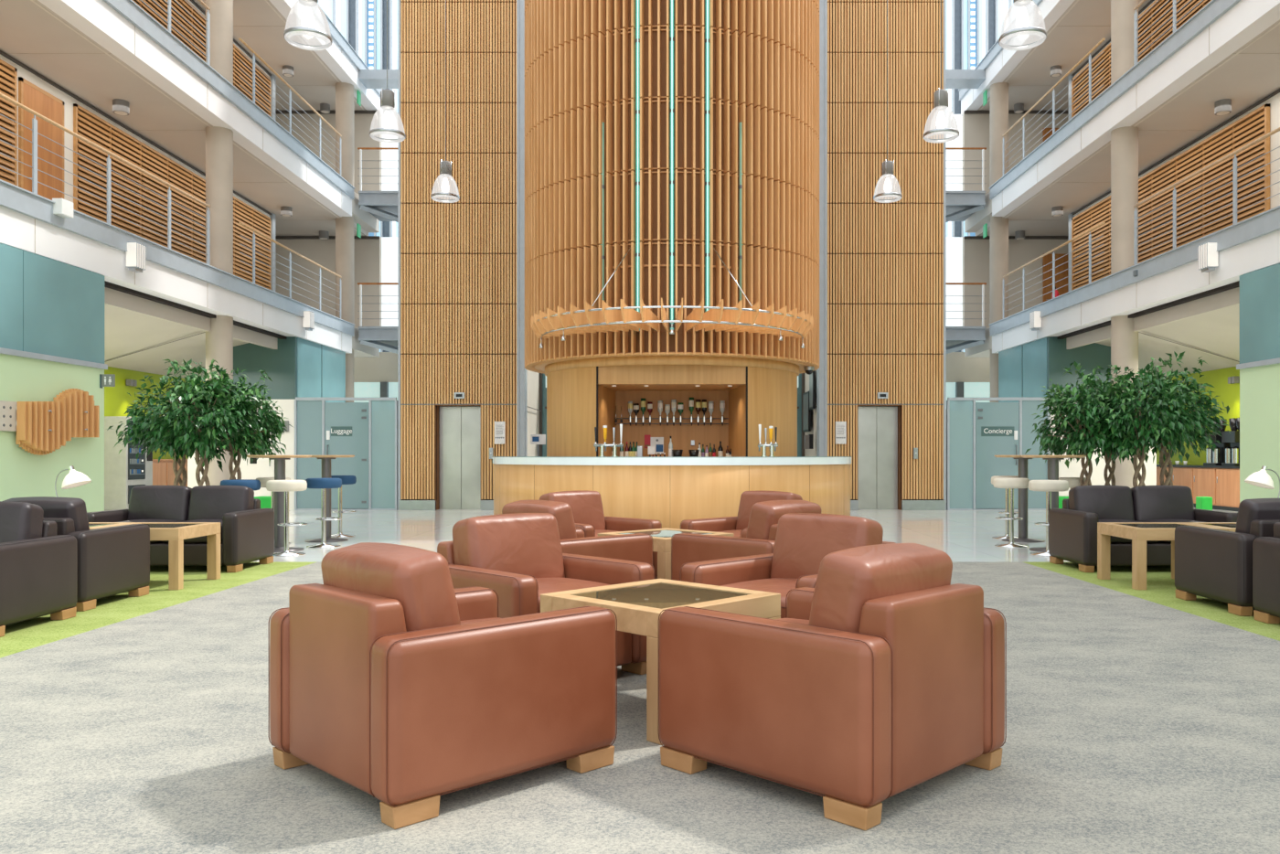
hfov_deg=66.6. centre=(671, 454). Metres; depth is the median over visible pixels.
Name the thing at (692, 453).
bowl
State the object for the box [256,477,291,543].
bar stool
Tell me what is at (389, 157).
window
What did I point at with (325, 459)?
bar table
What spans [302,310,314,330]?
wall light
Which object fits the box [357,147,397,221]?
footbridge
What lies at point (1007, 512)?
bar stool
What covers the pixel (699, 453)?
bottle
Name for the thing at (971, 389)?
window
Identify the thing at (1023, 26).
pendant lamp
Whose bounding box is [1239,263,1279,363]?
panels
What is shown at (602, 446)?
tap
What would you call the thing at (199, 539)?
apron
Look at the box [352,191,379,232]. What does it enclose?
floor
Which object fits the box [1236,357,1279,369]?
trim
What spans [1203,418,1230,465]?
coffee machine
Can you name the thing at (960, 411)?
glass wall
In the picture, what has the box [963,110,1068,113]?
trim
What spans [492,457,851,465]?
countertop
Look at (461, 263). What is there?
shaft
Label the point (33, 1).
trim
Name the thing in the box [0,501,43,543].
cushion
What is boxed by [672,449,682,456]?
bowl
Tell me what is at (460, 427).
door
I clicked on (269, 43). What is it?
ceiling
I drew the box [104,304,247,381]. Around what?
ceiling
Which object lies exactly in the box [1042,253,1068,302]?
door
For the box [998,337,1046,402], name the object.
wall
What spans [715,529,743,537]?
seat cushion
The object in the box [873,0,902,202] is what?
pendant lamp
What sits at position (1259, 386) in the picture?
wall
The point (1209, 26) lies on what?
trim
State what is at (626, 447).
wine bottle
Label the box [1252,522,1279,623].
armchair
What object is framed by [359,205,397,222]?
strut
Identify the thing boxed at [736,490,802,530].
cushion
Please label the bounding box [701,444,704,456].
bottle
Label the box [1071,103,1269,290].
screen
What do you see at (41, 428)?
wall sculpture
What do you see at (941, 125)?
pendant lamp
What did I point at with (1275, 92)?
trim
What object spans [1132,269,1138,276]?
sensor box
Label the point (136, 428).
ficus tree
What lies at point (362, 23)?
window
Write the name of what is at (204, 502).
cushion
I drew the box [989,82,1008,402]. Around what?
concrete column
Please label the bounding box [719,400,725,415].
bottle
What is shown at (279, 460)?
bar table
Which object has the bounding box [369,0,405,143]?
pendant lamp
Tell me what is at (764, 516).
cushion
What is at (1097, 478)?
wall
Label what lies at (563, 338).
spotlight
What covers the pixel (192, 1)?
trim
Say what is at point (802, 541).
cushion
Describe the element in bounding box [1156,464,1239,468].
countertop
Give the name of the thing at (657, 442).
poster
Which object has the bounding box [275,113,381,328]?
wall
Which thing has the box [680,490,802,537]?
armchair
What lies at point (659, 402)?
bottle
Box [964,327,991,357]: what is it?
floor
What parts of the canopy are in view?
blade, blade, blade, blade, blade, blade, blade, blade, stay rod, blade, blade, blade, blade, blade, blade, blade, blade, stay rod, blade, blade, blade, blade, blade, blade, blade, blade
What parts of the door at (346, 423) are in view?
lock plate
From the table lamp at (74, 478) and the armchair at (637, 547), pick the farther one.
the table lamp at (74, 478)
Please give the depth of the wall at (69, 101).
16.54 m
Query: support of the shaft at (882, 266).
on the floor at (1136, 725)
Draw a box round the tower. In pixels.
[524,0,819,373]
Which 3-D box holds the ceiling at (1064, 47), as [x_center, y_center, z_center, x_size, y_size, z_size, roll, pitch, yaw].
[10.550,-9.765,13.300,3.900,0.130,28.600,0,0,0]
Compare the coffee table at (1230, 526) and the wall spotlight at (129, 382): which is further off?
the wall spotlight at (129, 382)
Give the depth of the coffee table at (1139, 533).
8.37 m
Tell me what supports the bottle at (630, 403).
on the rail at (630, 418)
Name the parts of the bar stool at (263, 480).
seat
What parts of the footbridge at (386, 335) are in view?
post, handrail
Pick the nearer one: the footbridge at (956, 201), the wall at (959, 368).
the footbridge at (956, 201)
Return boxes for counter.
[492,456,851,529]
[1156,464,1239,511]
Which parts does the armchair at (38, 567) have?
armrest, frame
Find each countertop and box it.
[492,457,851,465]
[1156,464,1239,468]
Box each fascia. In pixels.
[0,205,351,352]
[37,0,351,216]
[269,0,380,110]
[960,0,1074,116]
[992,0,1279,216]
[992,229,1279,352]
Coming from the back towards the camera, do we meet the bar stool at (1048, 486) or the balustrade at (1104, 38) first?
the balustrade at (1104, 38)
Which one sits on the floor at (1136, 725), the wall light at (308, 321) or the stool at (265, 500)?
the stool at (265, 500)
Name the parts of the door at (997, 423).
lock plate, door handle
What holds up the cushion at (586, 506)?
on the armchair at (586, 506)
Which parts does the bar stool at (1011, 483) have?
seat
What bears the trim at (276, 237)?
attached to the wall at (367, 252)
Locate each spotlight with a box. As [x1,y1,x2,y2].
[126,379,137,386]
[561,329,565,341]
[778,329,782,341]
[1227,376,1239,383]
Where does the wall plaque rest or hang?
attached to the wall at (287, 406)
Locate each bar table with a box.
[246,455,311,552]
[304,455,354,542]
[994,455,1045,542]
[1021,455,1086,551]
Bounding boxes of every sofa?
[86,485,274,572]
[1048,485,1237,572]
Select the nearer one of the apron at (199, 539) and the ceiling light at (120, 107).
the apron at (199, 539)
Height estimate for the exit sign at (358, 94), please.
0.360 m
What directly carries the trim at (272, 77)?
attached to the wall at (69, 101)
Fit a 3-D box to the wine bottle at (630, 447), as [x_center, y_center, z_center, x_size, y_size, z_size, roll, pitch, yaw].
[-0.724,-0.060,16.950,0.069,0.320,0.069,0,0,0]
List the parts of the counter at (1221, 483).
door, door, door, kick plate, door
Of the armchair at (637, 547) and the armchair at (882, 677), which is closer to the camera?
the armchair at (882, 677)
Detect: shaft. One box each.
[397,0,541,510]
[804,0,946,510]
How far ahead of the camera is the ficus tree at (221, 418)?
11.32 m
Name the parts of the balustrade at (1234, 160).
post, post, handrail, post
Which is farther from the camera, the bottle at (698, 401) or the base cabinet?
the base cabinet
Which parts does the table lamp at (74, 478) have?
arm, lamp shade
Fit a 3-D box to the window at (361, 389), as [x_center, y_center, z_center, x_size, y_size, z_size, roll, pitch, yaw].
[-7.350,-0.469,28.050,4.300,3.217,0.060,0,0,0]
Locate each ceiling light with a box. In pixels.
[112,98,129,115]
[280,206,291,216]
[282,64,293,77]
[319,230,329,239]
[320,103,330,113]
[1013,103,1023,113]
[1014,230,1024,239]
[1050,64,1061,77]
[1052,206,1063,216]
[1214,98,1231,115]
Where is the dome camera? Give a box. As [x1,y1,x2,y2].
[803,366,814,374]
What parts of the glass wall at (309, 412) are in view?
glass pane, glass pane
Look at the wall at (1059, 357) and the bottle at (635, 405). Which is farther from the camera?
the wall at (1059, 357)
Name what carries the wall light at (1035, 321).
attached to the fascia at (1187, 280)
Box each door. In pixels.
[18,76,63,200]
[233,409,274,496]
[324,402,368,509]
[439,406,480,509]
[858,406,897,509]
[975,402,1019,509]
[1042,128,1059,142]
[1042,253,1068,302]
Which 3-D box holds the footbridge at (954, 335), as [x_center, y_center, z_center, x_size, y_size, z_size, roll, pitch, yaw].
[6.865,-3.742,26.450,2.730,1.505,2.020,0,0,0]
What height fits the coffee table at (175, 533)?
0.515 m
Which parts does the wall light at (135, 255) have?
plate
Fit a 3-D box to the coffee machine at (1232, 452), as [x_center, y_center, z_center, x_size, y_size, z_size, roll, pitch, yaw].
[11.620,-0.255,20.000,0.400,0.990,0.480,0,0,0]
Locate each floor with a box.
[0,507,1279,853]
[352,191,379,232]
[352,327,379,357]
[964,191,991,232]
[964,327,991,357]
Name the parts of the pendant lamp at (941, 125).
lamp shade, glass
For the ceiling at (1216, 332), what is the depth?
19.56 m
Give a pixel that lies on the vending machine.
(122, 472)
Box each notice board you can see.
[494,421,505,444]
[835,421,846,444]
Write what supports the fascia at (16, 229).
attached to the floor at (360, 350)
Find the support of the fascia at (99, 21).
attached to the floor at (368, 221)
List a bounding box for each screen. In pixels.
[0,59,17,185]
[73,103,271,289]
[132,0,271,117]
[530,434,545,456]
[1071,0,1211,117]
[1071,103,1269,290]
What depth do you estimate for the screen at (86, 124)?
19.01 m
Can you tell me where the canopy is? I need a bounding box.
[530,247,813,339]
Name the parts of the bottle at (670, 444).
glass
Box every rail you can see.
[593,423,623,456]
[614,405,728,426]
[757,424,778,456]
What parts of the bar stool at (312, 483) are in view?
seat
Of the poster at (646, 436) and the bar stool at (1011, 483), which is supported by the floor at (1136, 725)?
the bar stool at (1011, 483)
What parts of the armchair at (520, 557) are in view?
frame, armrest, armrest, seat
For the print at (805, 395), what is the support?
attached to the framed picture at (806, 412)
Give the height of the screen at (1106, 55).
2.550 m
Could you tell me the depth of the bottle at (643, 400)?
17.04 m
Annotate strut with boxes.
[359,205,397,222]
[359,340,397,353]
[946,205,984,222]
[946,340,984,353]
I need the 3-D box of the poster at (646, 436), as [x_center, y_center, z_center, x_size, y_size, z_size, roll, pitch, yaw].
[-0.431,-0.230,17.178,0.105,0.234,0.011,0,0,0]
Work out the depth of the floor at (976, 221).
26.43 m
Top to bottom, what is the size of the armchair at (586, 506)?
0.819 m
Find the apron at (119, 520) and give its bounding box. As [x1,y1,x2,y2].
[117,519,181,542]
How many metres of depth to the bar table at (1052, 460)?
11.54 m
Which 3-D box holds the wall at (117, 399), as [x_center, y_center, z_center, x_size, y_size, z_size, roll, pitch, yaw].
[-12.050,-0.410,18.500,0.100,3.100,17.000,0,0,0]
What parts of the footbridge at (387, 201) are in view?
post, handrail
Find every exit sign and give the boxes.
[356,90,361,106]
[356,223,361,237]
[982,90,987,106]
[982,223,987,237]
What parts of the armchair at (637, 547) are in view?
armrest, armrest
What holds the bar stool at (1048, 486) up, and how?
on the floor at (1136, 725)
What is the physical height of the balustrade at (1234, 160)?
1.323 m
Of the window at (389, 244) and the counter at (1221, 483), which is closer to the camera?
the counter at (1221, 483)
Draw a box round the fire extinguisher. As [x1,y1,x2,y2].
[1051,287,1058,298]
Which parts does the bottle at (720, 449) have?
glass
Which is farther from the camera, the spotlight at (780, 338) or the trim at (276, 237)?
the trim at (276, 237)
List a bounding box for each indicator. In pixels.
[453,392,464,398]
[877,392,888,398]
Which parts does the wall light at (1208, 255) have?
plate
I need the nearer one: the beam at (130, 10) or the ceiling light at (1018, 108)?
the beam at (130, 10)
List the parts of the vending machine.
glass, keypad panel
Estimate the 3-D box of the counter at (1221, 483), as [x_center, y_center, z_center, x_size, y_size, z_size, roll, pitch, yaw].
[11.610,0.690,21.500,0.740,0.900,4.440,0,0,0]
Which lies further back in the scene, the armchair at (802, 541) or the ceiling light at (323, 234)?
the ceiling light at (323, 234)
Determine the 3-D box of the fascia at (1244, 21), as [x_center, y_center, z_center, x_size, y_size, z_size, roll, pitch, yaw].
[8.440,-6.497,12.100,0.320,0.685,26.200,0,0,0]
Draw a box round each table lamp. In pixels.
[54,465,91,497]
[1244,465,1279,498]
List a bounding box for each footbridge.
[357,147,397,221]
[357,282,397,346]
[358,69,397,88]
[946,69,985,88]
[946,147,986,221]
[946,282,986,346]
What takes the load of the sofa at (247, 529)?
on the floor at (1136, 725)
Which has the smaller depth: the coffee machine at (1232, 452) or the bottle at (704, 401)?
the bottle at (704, 401)
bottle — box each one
[619,441,623,456]
[624,441,628,456]
[628,401,632,415]
[628,441,631,456]
[631,441,635,456]
[633,403,639,415]
[640,398,645,415]
[647,401,652,415]
[657,400,662,415]
[664,404,670,415]
[668,436,672,456]
[671,399,676,415]
[677,402,683,415]
[688,397,693,415]
[695,399,700,415]
[697,442,701,456]
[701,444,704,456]
[702,399,706,415]
[704,445,708,456]
[708,401,714,415]
[708,442,712,456]
[712,444,715,456]
[717,441,723,456]
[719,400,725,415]
[725,446,729,456]
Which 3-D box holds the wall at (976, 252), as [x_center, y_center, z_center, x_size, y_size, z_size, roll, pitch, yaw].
[10.625,-6.520,27.550,4.750,6.340,0.100,0,0,0]
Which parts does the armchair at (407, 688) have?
frame, armrest, armrest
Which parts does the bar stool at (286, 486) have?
seat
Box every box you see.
[52,198,73,218]
[637,446,642,456]
[804,434,813,448]
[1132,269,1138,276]
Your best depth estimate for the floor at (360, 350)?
26.27 m
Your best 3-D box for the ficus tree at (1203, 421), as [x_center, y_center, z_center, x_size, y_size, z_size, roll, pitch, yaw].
[6.121,-0.073,12.053,1.448,2.426,1.355,0,0,-10]
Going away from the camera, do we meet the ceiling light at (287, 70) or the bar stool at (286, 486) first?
the bar stool at (286, 486)
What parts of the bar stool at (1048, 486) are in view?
seat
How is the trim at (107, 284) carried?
attached to the wall at (280, 364)
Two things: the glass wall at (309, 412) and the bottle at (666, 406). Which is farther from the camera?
the glass wall at (309, 412)
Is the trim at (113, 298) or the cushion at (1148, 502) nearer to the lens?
the cushion at (1148, 502)
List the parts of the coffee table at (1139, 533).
leg, leg, glass, table frame, leg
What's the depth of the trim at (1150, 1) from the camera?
23.16 m
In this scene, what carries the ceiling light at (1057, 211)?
attached to the ceiling at (1245, 80)
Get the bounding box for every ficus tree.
[106,358,246,486]
[138,358,265,486]
[179,366,294,479]
[1024,361,1142,485]
[1061,369,1161,485]
[1086,359,1206,487]
[1115,351,1230,485]
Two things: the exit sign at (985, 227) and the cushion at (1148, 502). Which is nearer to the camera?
the cushion at (1148, 502)
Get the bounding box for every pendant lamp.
[283,0,331,50]
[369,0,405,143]
[430,0,459,202]
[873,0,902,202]
[922,0,959,143]
[998,0,1046,50]
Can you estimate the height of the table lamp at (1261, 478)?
0.525 m
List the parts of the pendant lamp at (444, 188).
glass, lamp shade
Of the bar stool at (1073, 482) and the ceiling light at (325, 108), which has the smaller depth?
the bar stool at (1073, 482)
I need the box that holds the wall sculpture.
[0,388,99,455]
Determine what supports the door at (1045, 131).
in the wall at (976, 252)
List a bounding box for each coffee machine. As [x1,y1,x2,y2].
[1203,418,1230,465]
[1221,417,1239,466]
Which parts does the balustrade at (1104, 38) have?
post, post, post, post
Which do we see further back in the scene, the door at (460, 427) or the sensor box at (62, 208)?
the door at (460, 427)
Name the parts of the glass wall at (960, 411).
glass pane, glass pane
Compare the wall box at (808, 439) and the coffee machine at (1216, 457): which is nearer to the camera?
the coffee machine at (1216, 457)
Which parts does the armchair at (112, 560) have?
frame, armrest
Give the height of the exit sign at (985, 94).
0.360 m
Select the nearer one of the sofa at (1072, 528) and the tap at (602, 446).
the sofa at (1072, 528)
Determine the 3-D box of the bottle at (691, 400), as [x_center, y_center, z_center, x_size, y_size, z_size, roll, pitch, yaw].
[0.341,-0.831,17.070,0.090,0.332,0.090,0,0,0]
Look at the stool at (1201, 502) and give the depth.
17.50 m
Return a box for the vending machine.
[104,416,152,510]
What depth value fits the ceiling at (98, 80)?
16.89 m
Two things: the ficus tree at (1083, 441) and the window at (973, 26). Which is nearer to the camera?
the ficus tree at (1083, 441)
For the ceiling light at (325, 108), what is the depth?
26.91 m
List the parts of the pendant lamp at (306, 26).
glass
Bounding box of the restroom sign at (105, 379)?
[99,373,115,388]
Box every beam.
[0,179,355,336]
[103,0,355,199]
[321,9,384,96]
[958,0,1042,100]
[988,0,1240,199]
[988,205,1279,336]
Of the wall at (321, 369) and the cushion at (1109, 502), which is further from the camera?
the wall at (321, 369)
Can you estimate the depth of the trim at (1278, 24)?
17.64 m
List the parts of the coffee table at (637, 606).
leg, table frame, glass, leg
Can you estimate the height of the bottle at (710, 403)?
0.267 m
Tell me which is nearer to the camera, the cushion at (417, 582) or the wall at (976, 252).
the cushion at (417, 582)
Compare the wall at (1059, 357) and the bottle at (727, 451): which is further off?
the wall at (1059, 357)
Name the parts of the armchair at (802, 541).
armrest, armrest, frame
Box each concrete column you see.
[205,0,233,485]
[335,82,354,402]
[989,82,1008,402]
[1110,0,1138,488]
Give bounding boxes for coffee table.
[88,522,136,528]
[89,522,220,589]
[540,578,780,745]
[597,528,733,579]
[1097,522,1226,589]
[1181,522,1236,532]
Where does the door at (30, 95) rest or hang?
in the wall at (69, 101)
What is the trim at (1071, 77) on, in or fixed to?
attached to the wall at (1274, 101)
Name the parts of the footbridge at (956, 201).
handrail, post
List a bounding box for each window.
[317,0,397,351]
[353,382,397,402]
[381,142,397,191]
[381,236,397,326]
[542,373,801,456]
[946,0,1013,351]
[946,114,962,191]
[946,236,962,326]
[946,382,990,402]
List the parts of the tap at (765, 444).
pump handle, rail, pump handle, pump handle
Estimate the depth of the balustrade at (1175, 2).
17.06 m
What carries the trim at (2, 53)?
attached to the wall at (69, 101)
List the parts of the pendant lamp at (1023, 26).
glass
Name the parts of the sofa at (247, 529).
armrest, seat, armrest, frame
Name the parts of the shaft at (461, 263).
lift call panel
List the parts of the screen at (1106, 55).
louvre panel, louvre panel, louvre panel, frame, louvre panel, louvre panel, louvre panel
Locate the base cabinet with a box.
[152,458,187,486]
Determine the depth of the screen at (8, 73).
14.97 m
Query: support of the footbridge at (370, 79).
attached to the fascia at (334, 57)
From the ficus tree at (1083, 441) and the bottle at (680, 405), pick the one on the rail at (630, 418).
the bottle at (680, 405)
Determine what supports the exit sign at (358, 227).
hanging from the trim at (33, 1)
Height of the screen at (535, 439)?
1.566 m
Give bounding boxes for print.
[803,393,808,429]
[809,373,812,407]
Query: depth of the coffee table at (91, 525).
8.70 m
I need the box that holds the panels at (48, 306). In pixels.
[0,243,104,363]
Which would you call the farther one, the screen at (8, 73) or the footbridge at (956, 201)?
the footbridge at (956, 201)
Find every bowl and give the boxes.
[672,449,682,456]
[688,449,699,456]
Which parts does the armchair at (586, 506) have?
armrest, armrest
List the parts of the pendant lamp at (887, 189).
glass, lamp shade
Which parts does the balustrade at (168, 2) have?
post, handrail, post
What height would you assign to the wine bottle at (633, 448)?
0.320 m
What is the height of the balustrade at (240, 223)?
1.323 m
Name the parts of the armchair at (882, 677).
armrest, armrest, frame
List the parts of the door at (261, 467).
vision panel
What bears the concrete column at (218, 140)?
on the floor at (1136, 725)
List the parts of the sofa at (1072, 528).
frame, armrest, seat, armrest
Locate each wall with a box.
[0,0,270,217]
[0,353,104,512]
[104,366,204,458]
[187,399,295,510]
[233,336,297,399]
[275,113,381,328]
[294,397,397,510]
[297,337,345,402]
[353,352,397,382]
[946,352,990,382]
[946,397,1050,510]
[962,112,1068,328]
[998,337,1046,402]
[1046,336,1110,397]
[1050,401,1156,495]
[1073,0,1279,218]
[1141,366,1239,465]
[1239,362,1279,502]
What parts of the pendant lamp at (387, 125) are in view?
glass, lamp shade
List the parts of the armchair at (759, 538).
armrest, armrest, frame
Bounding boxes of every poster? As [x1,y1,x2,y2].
[644,434,650,447]
[650,437,663,453]
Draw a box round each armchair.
[0,501,77,637]
[3,496,149,611]
[268,542,617,829]
[437,512,654,674]
[501,499,653,566]
[538,490,661,578]
[658,543,1006,830]
[671,500,821,580]
[679,512,895,618]
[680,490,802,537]
[1174,498,1279,616]
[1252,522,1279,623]
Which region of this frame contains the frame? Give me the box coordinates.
[539,373,804,456]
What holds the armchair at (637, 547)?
on the floor at (1136, 725)
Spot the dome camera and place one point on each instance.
(808, 370)
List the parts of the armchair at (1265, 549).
frame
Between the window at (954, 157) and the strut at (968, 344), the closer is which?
the strut at (968, 344)
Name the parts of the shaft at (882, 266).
lift call panel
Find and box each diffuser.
[302,310,309,327]
[1034,310,1041,327]
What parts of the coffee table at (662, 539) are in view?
leg, table frame, glass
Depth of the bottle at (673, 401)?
17.03 m
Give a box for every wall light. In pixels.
[125,242,146,272]
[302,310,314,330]
[1029,310,1041,330]
[1197,242,1218,272]
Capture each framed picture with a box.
[802,391,810,432]
[809,370,815,409]
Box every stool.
[220,479,260,490]
[254,495,271,508]
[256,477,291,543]
[266,480,307,556]
[305,478,341,548]
[330,475,356,537]
[991,475,1018,539]
[992,477,1029,547]
[1028,480,1068,556]
[1058,477,1087,488]
[1058,495,1068,508]
[1195,496,1212,510]
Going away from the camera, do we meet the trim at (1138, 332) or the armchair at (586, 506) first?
the armchair at (586, 506)
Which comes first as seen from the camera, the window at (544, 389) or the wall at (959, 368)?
the window at (544, 389)
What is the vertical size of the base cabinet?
1.030 m
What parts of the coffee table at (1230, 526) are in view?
glass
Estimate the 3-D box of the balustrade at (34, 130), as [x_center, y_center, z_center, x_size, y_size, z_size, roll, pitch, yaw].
[-8.310,-3.811,12.092,0.048,1.323,10.785,0,0,0]
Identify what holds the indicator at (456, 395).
attached to the shaft at (461, 263)
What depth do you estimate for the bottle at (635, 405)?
17.03 m
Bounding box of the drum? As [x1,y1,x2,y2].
[544,355,799,456]
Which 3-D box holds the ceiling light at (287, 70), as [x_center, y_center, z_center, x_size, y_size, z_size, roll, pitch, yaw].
[-9.620,-9.598,24.400,0.260,0.205,0.260,0,0,0]
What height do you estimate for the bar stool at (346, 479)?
0.852 m
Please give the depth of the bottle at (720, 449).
16.92 m
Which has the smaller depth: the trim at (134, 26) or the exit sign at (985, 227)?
the trim at (134, 26)
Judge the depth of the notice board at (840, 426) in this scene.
19.97 m
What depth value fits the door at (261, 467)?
19.96 m
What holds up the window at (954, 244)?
in the wall
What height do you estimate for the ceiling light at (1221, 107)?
0.205 m
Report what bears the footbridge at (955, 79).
attached to the fascia at (1006, 61)
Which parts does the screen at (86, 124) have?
louvre panel, louvre panel, louvre panel, louvre panel, louvre panel, louvre panel, louvre panel, louvre panel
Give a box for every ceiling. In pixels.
[0,0,368,235]
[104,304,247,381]
[193,0,366,110]
[975,19,1279,235]
[977,0,1150,110]
[1096,304,1239,379]
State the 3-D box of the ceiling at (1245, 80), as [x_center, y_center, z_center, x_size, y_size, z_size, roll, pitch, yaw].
[10.550,-6.225,13.300,3.900,0.130,28.600,0,0,0]
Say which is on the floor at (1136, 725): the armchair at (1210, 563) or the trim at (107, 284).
the armchair at (1210, 563)
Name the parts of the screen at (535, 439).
display frame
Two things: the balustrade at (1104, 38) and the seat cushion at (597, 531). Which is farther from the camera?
the balustrade at (1104, 38)
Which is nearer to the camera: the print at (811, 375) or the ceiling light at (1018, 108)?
the print at (811, 375)
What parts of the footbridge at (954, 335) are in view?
handrail, post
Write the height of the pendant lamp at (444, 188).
9.012 m
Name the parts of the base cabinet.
door, door, door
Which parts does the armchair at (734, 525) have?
armrest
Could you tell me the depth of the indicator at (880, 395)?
19.96 m
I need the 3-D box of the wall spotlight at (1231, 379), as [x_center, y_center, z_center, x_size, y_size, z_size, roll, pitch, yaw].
[11.920,-1.580,20.685,0.120,0.140,0.270,0,0,0]
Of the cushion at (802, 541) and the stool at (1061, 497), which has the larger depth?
the stool at (1061, 497)
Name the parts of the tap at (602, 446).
pump handle, pump handle, rail, pump handle, pump handle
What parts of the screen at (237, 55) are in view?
louvre panel, louvre panel, louvre panel, frame, louvre panel, louvre panel, louvre panel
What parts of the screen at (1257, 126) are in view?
louvre panel, louvre panel, louvre panel, louvre panel, louvre panel, louvre panel, louvre panel, louvre panel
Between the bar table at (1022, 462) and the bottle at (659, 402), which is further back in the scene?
the bottle at (659, 402)
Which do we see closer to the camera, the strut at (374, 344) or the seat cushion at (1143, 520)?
the seat cushion at (1143, 520)
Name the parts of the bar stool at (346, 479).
seat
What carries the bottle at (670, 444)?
on the drum
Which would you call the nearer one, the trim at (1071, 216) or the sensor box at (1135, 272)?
the sensor box at (1135, 272)
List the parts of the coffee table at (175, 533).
table frame, glass, leg, leg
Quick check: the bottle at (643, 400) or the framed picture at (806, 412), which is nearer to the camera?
the bottle at (643, 400)
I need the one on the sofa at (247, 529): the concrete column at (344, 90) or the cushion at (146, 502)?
the cushion at (146, 502)
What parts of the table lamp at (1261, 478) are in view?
lamp shade, arm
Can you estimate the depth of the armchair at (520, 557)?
5.03 m
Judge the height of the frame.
3.600 m
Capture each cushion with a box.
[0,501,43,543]
[3,496,89,531]
[127,485,191,521]
[187,485,254,520]
[320,542,460,631]
[452,512,565,577]
[460,617,499,623]
[501,499,576,539]
[535,577,611,612]
[538,490,606,530]
[595,529,618,536]
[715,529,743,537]
[720,577,799,618]
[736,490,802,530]
[746,500,821,539]
[770,512,883,578]
[773,618,809,624]
[808,543,952,632]
[1068,485,1134,520]
[1098,519,1159,543]
[1130,485,1194,521]
[1141,519,1204,543]
[1235,498,1279,533]
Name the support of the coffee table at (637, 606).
on the floor at (1136, 725)
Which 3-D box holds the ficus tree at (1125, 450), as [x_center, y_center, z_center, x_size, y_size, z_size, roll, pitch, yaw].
[5.635,0.002,11.678,1.318,2.275,1.365,0,0,25]
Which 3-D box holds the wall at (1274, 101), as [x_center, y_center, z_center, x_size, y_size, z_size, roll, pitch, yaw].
[10.290,-6.520,11.950,0.100,6.340,25.900,0,0,0]
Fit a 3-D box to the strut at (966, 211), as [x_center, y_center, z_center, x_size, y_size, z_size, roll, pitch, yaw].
[6.900,-6.215,26.500,3.198,0.826,0.180,0,0,35]
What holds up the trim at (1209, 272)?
attached to the wall at (1022, 369)
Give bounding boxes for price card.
[647,446,654,454]
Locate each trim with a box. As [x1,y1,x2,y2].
[0,50,271,214]
[0,347,107,369]
[5,0,363,235]
[34,218,263,325]
[104,280,286,339]
[104,287,277,349]
[104,331,205,362]
[134,25,263,149]
[190,0,271,75]
[233,0,364,110]
[270,74,275,119]
[270,213,275,291]
[275,110,376,113]
[275,235,379,239]
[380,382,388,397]
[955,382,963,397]
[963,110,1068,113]
[963,235,1068,239]
[979,0,1110,110]
[980,21,1279,235]
[1057,280,1239,339]
[1066,287,1239,349]
[1068,74,1073,119]
[1068,213,1073,291]
[1072,0,1153,75]
[1072,88,1279,214]
[1080,25,1209,149]
[1080,272,1209,325]
[1138,331,1239,362]
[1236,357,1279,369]
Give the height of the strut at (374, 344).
0.826 m
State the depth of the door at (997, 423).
19.98 m
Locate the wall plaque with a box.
[277,420,288,431]
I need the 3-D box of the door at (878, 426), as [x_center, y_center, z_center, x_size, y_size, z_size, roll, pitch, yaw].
[4.270,0.070,20.325,0.880,2.140,0.050,0,0,0]
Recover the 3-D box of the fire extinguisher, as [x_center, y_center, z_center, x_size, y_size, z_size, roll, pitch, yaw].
[8.900,-3.630,22.600,0.160,0.560,0.160,0,0,0]
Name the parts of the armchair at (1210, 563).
armrest, frame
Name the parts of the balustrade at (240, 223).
post, handrail, post, post, post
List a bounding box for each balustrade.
[0,92,210,265]
[140,0,210,65]
[238,37,341,175]
[238,222,341,318]
[1002,37,1105,175]
[1002,222,1105,318]
[1133,0,1203,65]
[1133,127,1279,265]
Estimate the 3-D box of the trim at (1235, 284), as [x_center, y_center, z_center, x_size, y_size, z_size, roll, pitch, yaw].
[8.610,-2.600,17.600,0.120,0.080,15.200,0,0,0]
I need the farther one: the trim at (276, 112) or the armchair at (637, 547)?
the trim at (276, 112)
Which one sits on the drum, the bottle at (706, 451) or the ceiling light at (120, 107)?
the bottle at (706, 451)
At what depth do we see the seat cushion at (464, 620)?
3.97 m
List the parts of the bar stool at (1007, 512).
seat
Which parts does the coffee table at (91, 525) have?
glass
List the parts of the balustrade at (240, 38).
post, post, post, post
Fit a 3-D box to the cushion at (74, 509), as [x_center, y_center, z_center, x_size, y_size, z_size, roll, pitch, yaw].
[-4.690,0.531,7.265,0.600,0.429,0.286,0,0,0]
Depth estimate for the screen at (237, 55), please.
21.02 m
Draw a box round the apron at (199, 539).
[161,519,222,543]
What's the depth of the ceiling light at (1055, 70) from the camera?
24.31 m
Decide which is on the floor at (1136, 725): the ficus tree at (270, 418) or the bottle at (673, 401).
the ficus tree at (270, 418)
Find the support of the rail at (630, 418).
attached to the drum
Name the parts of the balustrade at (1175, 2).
post, handrail, post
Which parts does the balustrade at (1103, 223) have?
post, post, post, handrail, post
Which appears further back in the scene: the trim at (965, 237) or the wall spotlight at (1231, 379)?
the trim at (965, 237)
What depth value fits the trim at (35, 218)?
12.65 m
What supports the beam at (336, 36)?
attached to the floor
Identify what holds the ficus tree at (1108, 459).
on the floor at (1136, 725)
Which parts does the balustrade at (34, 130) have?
post, handrail, post, post, post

